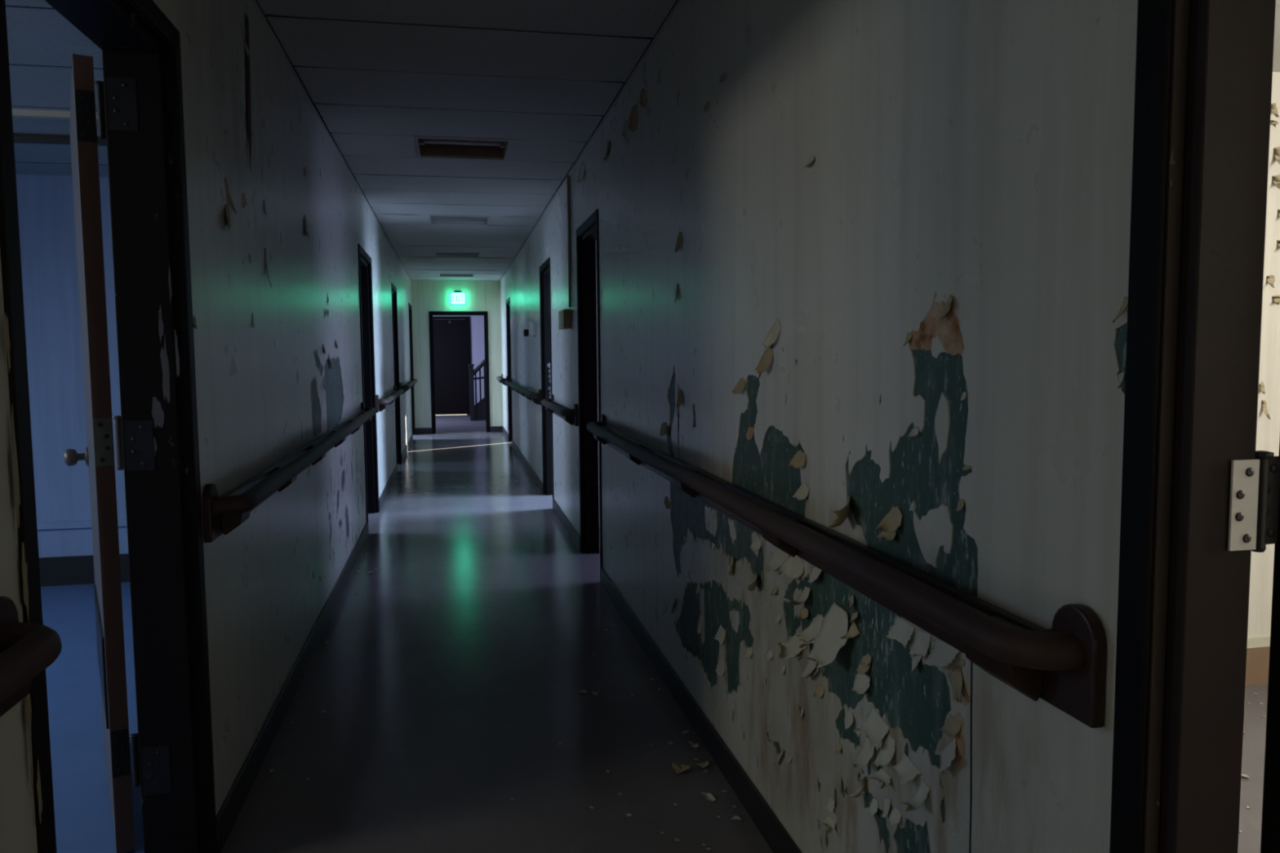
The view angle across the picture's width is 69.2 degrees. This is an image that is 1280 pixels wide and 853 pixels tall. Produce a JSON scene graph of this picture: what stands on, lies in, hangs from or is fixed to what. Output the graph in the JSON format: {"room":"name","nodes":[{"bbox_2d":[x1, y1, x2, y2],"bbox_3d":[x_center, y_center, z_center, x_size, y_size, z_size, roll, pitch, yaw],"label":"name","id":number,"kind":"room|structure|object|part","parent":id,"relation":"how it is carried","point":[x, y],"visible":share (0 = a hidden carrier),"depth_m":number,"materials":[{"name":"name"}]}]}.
{"room":"hospital interior","nodes":[
{"label":"hospital interior","id":0,"kind":"room"},
{"bbox_2d":[4,0,108,176],"bbox_3d":[-3.566,-1.387,4.393,3.597,0.052,22.206,-1,5,-11],"label":"ceiling","id":1,"kind":"structure","parent":0,"point":[42,43],"depth_m":3.41,"materials":[{"name":"paint"}]},
{"bbox_2d":[0,0,414,852],"bbox_3d":[-1.714,-0.406,4.843,0.164,2.750,22.206,-1,5,-11],"label":"wall","id":2,"kind":"structure","parent":0,"point":[277,220],"depth_m":3.24,"materials":[{"name":"paint"}]},
{"bbox_2d":[0,595,62,716],"bbox_3d":[-0.664,0.399,0.306,0.112,0.152,2.200,-1,5,-11],"label":"handrail","id":3,"kind":"object","parent":2,"relation":"attached to","point":[26,649],"visible":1,"depth_m":1.24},
{"bbox_3d":[-0.659,0.385,0.306,0.102,0.053,2.161,-1,5,-11],"label":"rail","id":4,"kind":"part","parent":3,"relation":"part of","materials":[{"name":"brown wood"}]},
{"bbox_2d":[0,0,217,852],"bbox_3d":[-1.313,0.094,2.302,0.397,2.150,1.979,-3,5,-26],"label":"door","id":5,"kind":"structure","parent":2,"relation":"in","point":[136,97],"depth_m":2.32,"materials":[{"name":"paint"}]},
{"bbox_3d":[-1.862,0.101,3.063,0.068,0.064,0.063,-3,5,-32],"label":"knob","id":6,"kind":"part","parent":5,"relation":"part of","materials":[{"name":"metal"}]},
{"bbox_3d":[-1.398,-0.784,2.340,0.041,0.125,0.004,-3,5,-32],"label":"plate","id":7,"kind":"part","parent":5,"relation":"part of","materials":[{"name":"metal"}]},
{"bbox_3d":[-1.620,0.668,2.784,0.006,0.250,0.700,-3,5,-32],"label":"louvre plate","id":8,"kind":"part","parent":5,"relation":"part of","materials":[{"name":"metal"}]},
{"bbox_3d":[-1.391,0.041,2.405,0.041,0.125,0.004,-3,5,-32],"label":"plate","id":9,"kind":"part","parent":5,"relation":"part of","materials":[{"name":"metal"}]},
{"bbox_3d":[-1.385,0.871,2.471,0.041,0.125,0.004,-3,5,-32],"label":"plate","id":10,"kind":"part","parent":5,"relation":"part of","materials":[{"name":"metal"}]},
{"bbox_3d":[-1.249,-0.777,2.236,0.065,0.125,0.004,-1,5,-11],"label":"jamb plate","id":11,"kind":"part","parent":5,"relation":"part of","materials":[{"name":"metal"}]},
{"bbox_3d":[-1.242,0.048,2.302,0.065,0.125,0.004,-1,5,-11],"label":"jamb plate","id":12,"kind":"part","parent":5,"relation":"part of","materials":[{"name":"metal"}]},
{"bbox_3d":[-1.235,0.878,2.368,0.065,0.125,0.004,-1,5,-11],"label":"jamb plate","id":13,"kind":"part","parent":5,"relation":"part of","materials":[{"name":"metal"}]},
{"bbox_2d":[202,402,377,542],"bbox_3d":[-1.535,0.063,4.616,0.112,0.152,4.420,-1,5,-11],"label":"handrail","id":14,"kind":"object","parent":2,"relation":"attached to","point":[222,514],"visible":1,"depth_m":2.89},
{"bbox_2d":[216,428,415,852],"bbox_3d":[-2.127,0.724,7.396,0.012,0.100,16.986,-1,5,-11],"label":"baseboard","id":15,"kind":"structure","parent":2,"relation":"attached to","point":[228,812],"depth_m":3.38,"materials":[{"name":"rubber"}]},
{"bbox_2d":[357,243,379,531],"bbox_3d":[-2.217,-0.298,7.331,0.157,2.150,1.070,-1,5,-11],"label":"door","id":16,"kind":"structure","parent":2,"relation":"in","point":[365,273],"depth_m":7.78,"materials":[{"name":"black wood"}]},
{"bbox_2d":[375,385,404,412],"bbox_3d":[-2.461,-0.294,9.205,0.112,0.152,2.570,-1,5,-11],"label":"handrail","id":17,"kind":"object","parent":2,"relation":"attached to","point":[381,403],"visible":1,"depth_m":8.22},
{"bbox_3d":[-2.456,-0.307,9.205,0.102,0.053,2.531,-1,5,-11],"label":"rail","id":18,"kind":"part","parent":17,"relation":"part of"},
{"bbox_2d":[391,282,401,464],"bbox_3d":[-2.942,-0.578,10.922,0.157,2.150,0.900,-1,5,-11],"label":"door","id":19,"kind":"structure","parent":2,"relation":"in","point":[394,308],"depth_m":11.29,"materials":[{"name":"black wood"}]},
{"bbox_2d":[399,376,417,394],"bbox_3d":[-3.222,-0.587,12.973,0.112,0.152,3.100,-1,5,-11],"label":"handrail","id":20,"kind":"object","parent":2,"relation":"attached to","point":[409,384],"visible":0.95,"depth_m":12.28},
{"bbox_3d":[-3.217,-0.600,12.973,0.102,0.053,3.061,-1,5,-11],"label":"rail","id":21,"kind":"part","parent":20,"relation":"part of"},
{"bbox_2d":[408,302,415,435],"bbox_3d":[-3.764,-0.894,14.993,0.157,2.150,0.990,-1,5,-11],"label":"door","id":22,"kind":"structure","parent":2,"relation":"in","point":[409,304],"depth_m":15.41,"materials":[{"name":"black wood"}]},
{"bbox_2d":[410,279,502,428],"bbox_3d":[-3.124,-1.264,15.790,1.733,2.750,0.120,-1,5,-11],"label":"wall","id":23,"kind":"structure","parent":0,"point":[426,295],"depth_m":15.69,"materials":[{"name":"paint"}]},
{"bbox_2d":[450,290,466,304],"bbox_3d":[-3.059,-2.163,15.581,0.250,0.240,0.177,-1,5,-11],"label":"exit sign","id":24,"kind":"object","parent":23,"relation":"attached to","point":[457,297],"visible":1,"depth_m":15.50,"materials":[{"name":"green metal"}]},
{"bbox_2d":[428,311,489,433],"bbox_3d":[-3.074,-0.923,15.823,0.980,2.064,0.136,-1,5,-11],"label":"door","id":25,"kind":"structure","parent":23,"relation":"in","point":[431,313],"depth_m":15.73,"materials":[{"name":"wood"}]},
{"bbox_2d":[415,426,502,434],"bbox_3d":[-3.082,0.061,15.835,1.456,0.100,0.012,-1,5,-11],"label":"baseboard","id":26,"kind":"structure","parent":23,"relation":"attached to","point":[492,428],"depth_m":15.73,"materials":[{"name":"rubber"}]},
{"bbox_2d":[257,0,676,280],"bbox_3d":[-0.948,-1.707,4.857,1.733,0.186,22.284,-1,5,-11],"label":"ceiling","id":27,"kind":"structure","parent":0,"point":[541,76],"depth_m":4.40,"materials":[{"name":"paint"}]},
{"bbox_2d":[439,273,474,277],"bbox_3d":[-2.876,-2.428,14.542,0.541,0.120,0.606,-1,5,-11],"label":"ceiling light","id":28,"kind":"object","parent":27,"relation":"attached to","point":[455,275],"visible":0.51,"depth_m":14.79,"materials":[{"name":"plastic"}]},
{"bbox_2d":[435,252,479,257],"bbox_3d":[-2.274,-2.196,11.561,0.541,0.120,0.606,-1,5,-11],"label":"ceiling light","id":29,"kind":"object","parent":27,"relation":"attached to","point":[442,255],"visible":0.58,"depth_m":11.79,"materials":[{"name":"plastic"}]},
{"bbox_2d":[428,214,490,226],"bbox_3d":[-1.672,-1.964,8.580,0.541,0.120,0.606,-1,5,-11],"label":"ceiling light","id":30,"kind":"object","parent":27,"relation":"attached to","point":[438,220],"visible":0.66,"depth_m":8.78,"materials":[{"name":"plastic"}]},
{"bbox_2d":[414,135,511,161],"bbox_3d":[-1.071,-1.732,5.599,0.541,0.120,0.606,-1,5,-11],"label":"ceiling light","id":31,"kind":"object","parent":27,"relation":"attached to","point":[428,147],"visible":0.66,"depth_m":5.83,"materials":[{"name":"plastic"}]},
{"bbox_2d":[418,138,424,145],"bbox_3d":[-1.330,-1.750,5.651,0.030,0.060,0.040,-1,5,-11],"label":"socket","id":32,"kind":"object","parent":31,"relation":"attached to","point":[421,141],"depth_m":5.63,"materials":[{"name":"white plastic"}]},
{"bbox_2d":[499,141,505,147],"bbox_3d":[-0.853,-1.762,5.747,0.030,0.060,0.040,-1,5,-11],"label":"socket","id":33,"kind":"object","parent":31,"relation":"attached to","point":[502,144],"depth_m":5.73,"materials":[{"name":"white plastic"}]},
{"bbox_2d":[15,71,1279,637],"bbox_3d":[-1.457,-0.720,7.196,8.800,3.000,26.950,-1,5,-11],"label":"wall","id":34,"kind":"structure","parent":0,"point":[46,208],"depth_m":5.35,"materials":[{"name":"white paint"}]},
{"bbox_2d":[12,109,97,120],"bbox_3d":[-3.582,-1.297,3.719,3.297,0.025,0.040,-1,5,-11],"label":"trim","id":35,"kind":"structure","parent":34,"relation":"attached to","point":[25,113],"depth_m":3.92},
{"bbox_2d":[13,133,106,146],"bbox_3d":[-3.673,-1.326,4.169,3.297,0.037,0.040,-1,5,-11],"label":"trim","id":36,"kind":"structure","parent":34,"relation":"attached to","point":[22,138],"depth_m":4.33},
{"bbox_2d":[36,518,127,529],"bbox_3d":[-3.714,0.585,5.370,3.597,0.040,0.025,-1,5,-11],"label":"trim","id":37,"kind":"structure","parent":34,"relation":"attached to","point":[121,522],"depth_m":5.43,"materials":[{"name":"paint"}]},
{"bbox_2d":[39,553,129,586],"bbox_3d":[-3.713,0.860,5.399,3.597,0.172,0.012,-1,5,-11],"label":"baseboard","id":38,"kind":"structure","parent":34,"relation":"attached to","point":[70,570],"depth_m":5.46,"materials":[{"name":"rubber"}]},
{"bbox_2d":[251,0,411,280],"bbox_3d":[-1.645,-1.598,4.705,0.012,0.010,22.082,-1,5,-11],"label":"trim","id":39,"kind":"structure","parent":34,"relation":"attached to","point":[254,2],"depth_m":4.44,"materials":[{"name":"metal"}]},
{"bbox_2d":[432,316,471,415],"bbox_3d":[-4.244,-1.314,20.255,1.085,2.160,0.132,-1,5,-11],"label":"door","id":40,"kind":"structure","parent":34,"relation":"in","point":[451,338],"depth_m":20.23,"materials":[{"name":"wood"}]},
{"bbox_2d":[499,0,682,281],"bbox_3d":[-0.206,-1.633,4.993,0.012,0.010,22.082,-1,5,-11],"label":"trim","id":41,"kind":"structure","parent":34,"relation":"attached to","point":[679,2],"depth_m":4.50,"materials":[{"name":"metal"}]},
{"bbox_2d":[1244,646,1270,685],"bbox_3d":[2.025,0.964,3.609,3.460,0.152,0.012,-1,5,-11],"label":"baseboard","id":42,"kind":"structure","parent":34,"relation":"attached to","point":[1257,665],"depth_m":3.69,"materials":[{"name":"brown rubber"}]},
{"bbox_2d":[1246,635,1270,648],"bbox_3d":[2.025,0.868,3.599,3.460,0.038,0.015,-1,5,-11],"label":"trim","id":43,"kind":"structure","parent":34,"relation":"attached to","point":[1256,642],"depth_m":3.68,"materials":[{"name":"beige wood"}]},
{"bbox_2d":[40,414,1268,852],"bbox_3d":[-1.439,0.875,7.298,9.200,0.203,27.100,-1,5,-11],"label":"floor","id":44,"kind":"structure","parent":0,"point":[457,673],"depth_m":3.46,"materials":[{"name":"tile"}]},
{"bbox_2d":[468,359,485,421],"bbox_3d":[-2.684,-1.493,19.370,1.795,2.632,1.250,-1,5,-11],"label":"staircase","id":45,"kind":"structure","parent":44,"relation":"on","point":[477,411],"depth_m":18.70,"materials":[{"name":"paint"}]},
{"bbox_3d":[-3.390,-0.686,18.702,0.110,1.140,0.100,-1,5,-11],"label":"newel post","id":46,"kind":"part","parent":45,"relation":"part of","materials":[{"name":"paint"}]},
{"bbox_3d":[-2.567,-1.898,18.774,1.739,1.732,0.084,-1,5,-11],"label":"stair rail","id":47,"kind":"part","parent":45,"relation":"part of","materials":[{"name":"paint"}]},
{"bbox_3d":[-2.560,-1.075,18.839,1.685,0.245,0.044,-1,5,-11],"label":"rail","id":48,"kind":"part","parent":45,"relation":"part of","materials":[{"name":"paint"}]},
{"bbox_2d":[577,689,586,693],"bbox_3d":[-0.227,1.050,3.670,0.034,0.009,0.029,0,5,4],"label":"chip","id":49,"kind":"object","parent":44,"relation":"on","point":[581,691],"visible":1,"depth_m":3.67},
{"bbox_2d":[671,762,690,773],"bbox_3d":[0.134,1.096,2.984,0.055,0.018,0.063,-1,5,-11],"label":"chip","id":50,"kind":"object","parent":44,"relation":"on","point":[677,767],"visible":1,"depth_m":2.99,"materials":[{"name":"beige paint"}]},
{"bbox_2d":[691,743,698,747],"bbox_3d":[0.190,1.087,3.161,0.022,0.008,0.028,-3,5,-31],"label":"chip","id":51,"kind":"object","parent":44,"relation":"on","point":[695,745],"visible":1,"depth_m":3.16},
{"bbox_2d":[696,760,708,768],"bbox_3d":[0.206,1.096,3.010,0.034,0.013,0.041,-3,5,-27],"label":"chip","id":52,"kind":"object","parent":44,"relation":"on","point":[703,765],"visible":1,"depth_m":3.01,"materials":[{"name":"beige paint"}]},
{"bbox_2d":[700,791,715,801],"bbox_3d":[0.204,1.114,2.793,0.027,0.011,0.060,-3,5,-24],"label":"chip","id":53,"kind":"object","parent":44,"relation":"on","point":[709,797],"visible":1,"depth_m":2.79,"materials":[{"name":"white paint"}]},
{"bbox_2d":[731,815,741,820],"bbox_3d":[0.277,1.126,2.664,0.031,0.007,0.021,0,5,10],"label":"chip","id":54,"kind":"object","parent":44,"relation":"on","point":[735,817],"visible":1,"depth_m":2.67,"materials":[{"name":"white paint"}]},
{"bbox_2d":[1240,773,1250,778],"bbox_3d":[1.890,1.094,2.901,0.020,0.007,0.029,-1,5,-11],"label":"chip","id":55,"kind":"object","parent":44,"relation":"on","point":[1242,775],"visible":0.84,"depth_m":2.90,"materials":[{"name":"white paint"}]},
{"bbox_2d":[500,0,1173,852],"bbox_3d":[-0.186,-0.443,5.149,0.184,2.750,22.206,-1,5,-11],"label":"wall","id":56,"kind":"structure","parent":0,"point":[864,264],"depth_m":1.88,"materials":[{"name":"paint"}]},
{"bbox_2d":[496,373,507,386],"bbox_3d":[-2.244,-0.758,15.024,0.112,0.152,1.530,-1,5,-11],"label":"handrail","id":57,"kind":"object","parent":56,"relation":"attached to","point":[500,379],"visible":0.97,"depth_m":14.39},
{"bbox_3d":[-2.249,-0.771,15.022,0.102,0.053,1.491,-1,5,-11],"label":"rail","id":58,"kind":"part","parent":57,"relation":"part of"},
{"bbox_2d":[506,297,512,441],"bbox_3d":[-1.887,-0.815,13.793,0.120,2.150,0.870,-1,5,-11],"label":"door","id":59,"kind":"structure","parent":56,"relation":"in","point":[508,301],"depth_m":14.13,"materials":[{"name":"black wood"}]},
{"bbox_2d":[504,377,541,405],"bbox_3d":[-1.445,-0.450,11.071,0.112,0.152,4.560,-1,5,-11],"label":"handrail","id":60,"kind":"object","parent":56,"relation":"attached to","point":[535,397],"visible":1,"depth_m":9.78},
{"bbox_3d":[-1.451,-0.463,11.069,0.102,0.053,4.521,-1,5,-11],"label":"rail","id":61,"kind":"part","parent":60,"relation":"part of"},
{"bbox_2d":[523,321,536,337],"bbox_3d":[-1.139,-1.000,9.545,0.085,0.160,0.618,-1,5,-11],"label":"wall fixture","id":62,"kind":"object","parent":56,"relation":"attached to","point":[532,331],"visible":1,"depth_m":9.47,"materials":[{"name":"white paint"}]},
{"bbox_3d":[-1.207,-0.990,9.808,0.055,0.080,0.078,-1,5,-11],"label":"knob","id":63,"kind":"part","parent":62,"relation":"part of","materials":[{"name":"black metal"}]},
{"bbox_3d":[-1.103,-0.997,9.507,0.030,0.160,0.528,-1,5,-11],"label":"plate","id":64,"kind":"part","parent":62,"relation":"part of","materials":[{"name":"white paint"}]},
{"bbox_2d":[539,257,554,498],"bbox_3d":[-0.787,-0.391,8.344,0.120,2.150,0.920,-1,5,-11],"label":"door","id":65,"kind":"structure","parent":56,"relation":"in","point":[544,270],"depth_m":8.70,"materials":[{"name":"black wood"}]},
{"bbox_2d":[541,394,578,426],"bbox_3d":[-0.631,-0.137,7.039,0.112,0.152,1.630,-1,5,-11],"label":"handrail","id":66,"kind":"object","parent":56,"relation":"attached to","point":[571,416],"visible":0.99,"depth_m":6.39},
{"bbox_3d":[-0.637,-0.150,7.037,0.102,0.053,1.591,-1,5,-11],"label":"rail","id":67,"kind":"part","parent":66,"relation":"part of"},
{"bbox_2d":[558,309,571,329],"bbox_3d":[-0.538,-0.766,6.636,0.059,0.135,0.360,-1,5,-11],"label":"wall box","id":68,"kind":"object","parent":56,"relation":"attached to","point":[564,315],"visible":1,"depth_m":6.49,"materials":[{"name":"beige plastic"}]},
{"bbox_2d":[566,175,572,307],"bbox_3d":[-0.489,-1.279,6.421,0.022,0.900,0.060,-1,5,-11],"label":"conduit","id":69,"kind":"object","parent":56,"relation":"attached to","point":[569,211],"visible":1,"depth_m":6.41,"materials":[{"name":"grey metal"}]},
{"bbox_2d":[576,208,602,582],"bbox_3d":[-0.264,-0.189,5.756,0.120,2.150,0.915,-1,5,-11],"label":"door","id":70,"kind":"structure","parent":56,"relation":"in","point":[587,240],"depth_m":6.12,"materials":[{"name":"black wood"}]},
{"bbox_2d":[502,426,802,852],"bbox_3d":[-0.185,0.883,5.191,0.012,0.100,22.086,-1,5,-11],"label":"baseboard","id":71,"kind":"structure","parent":56,"relation":"attached to","point":[777,837],"depth_m":3.22,"materials":[{"name":"rubber"}]},
{"bbox_2d":[586,414,1106,728],"bbox_3d":[0.145,0.163,3.193,0.112,0.152,4.100,-1,5,-11],"label":"handrail","id":72,"kind":"object","parent":56,"relation":"attached to","point":[1063,665],"visible":1,"depth_m":1.47,"materials":[{"name":"brown wood"}]},
{"bbox_2d":[1109,0,1279,852],"bbox_3d":[0.876,0.177,1.024,0.611,2.150,1.622,1,5,20],"label":"door","id":73,"kind":"structure","parent":56,"relation":"in","point":[1216,496],"depth_m":1.10,"materials":[{"name":"paint"}]},
{"bbox_3d":[0.713,0.206,0.681,0.028,2.150,0.998,-1,5,-11],"label":"casing","id":74,"kind":"part","parent":73,"relation":"part of","materials":[{"name":"paint"}]},
{"bbox_3d":[0.717,0.093,1.100,0.036,0.108,0.004,-1,5,-11],"label":"jamb plate","id":75,"kind":"part","parent":73,"relation":"part of","materials":[{"name":"white paint"}]},
{"bbox_3d":[0.768,0.090,1.131,0.031,0.108,0.004,-2,5,-17],"label":"plate","id":76,"kind":"part","parent":73,"relation":"part of","materials":[{"name":"black metal"}]},
{"bbox_2d":[1272,0,1279,72],"bbox_3d":[1.597,-1.513,5.426,3.470,0.050,22.206,-1,5,-11],"label":"ceiling","id":77,"kind":"structure","parent":0,"point":[1276,62],"depth_m":3.16,"materials":[{"name":"paint"}]}
]}

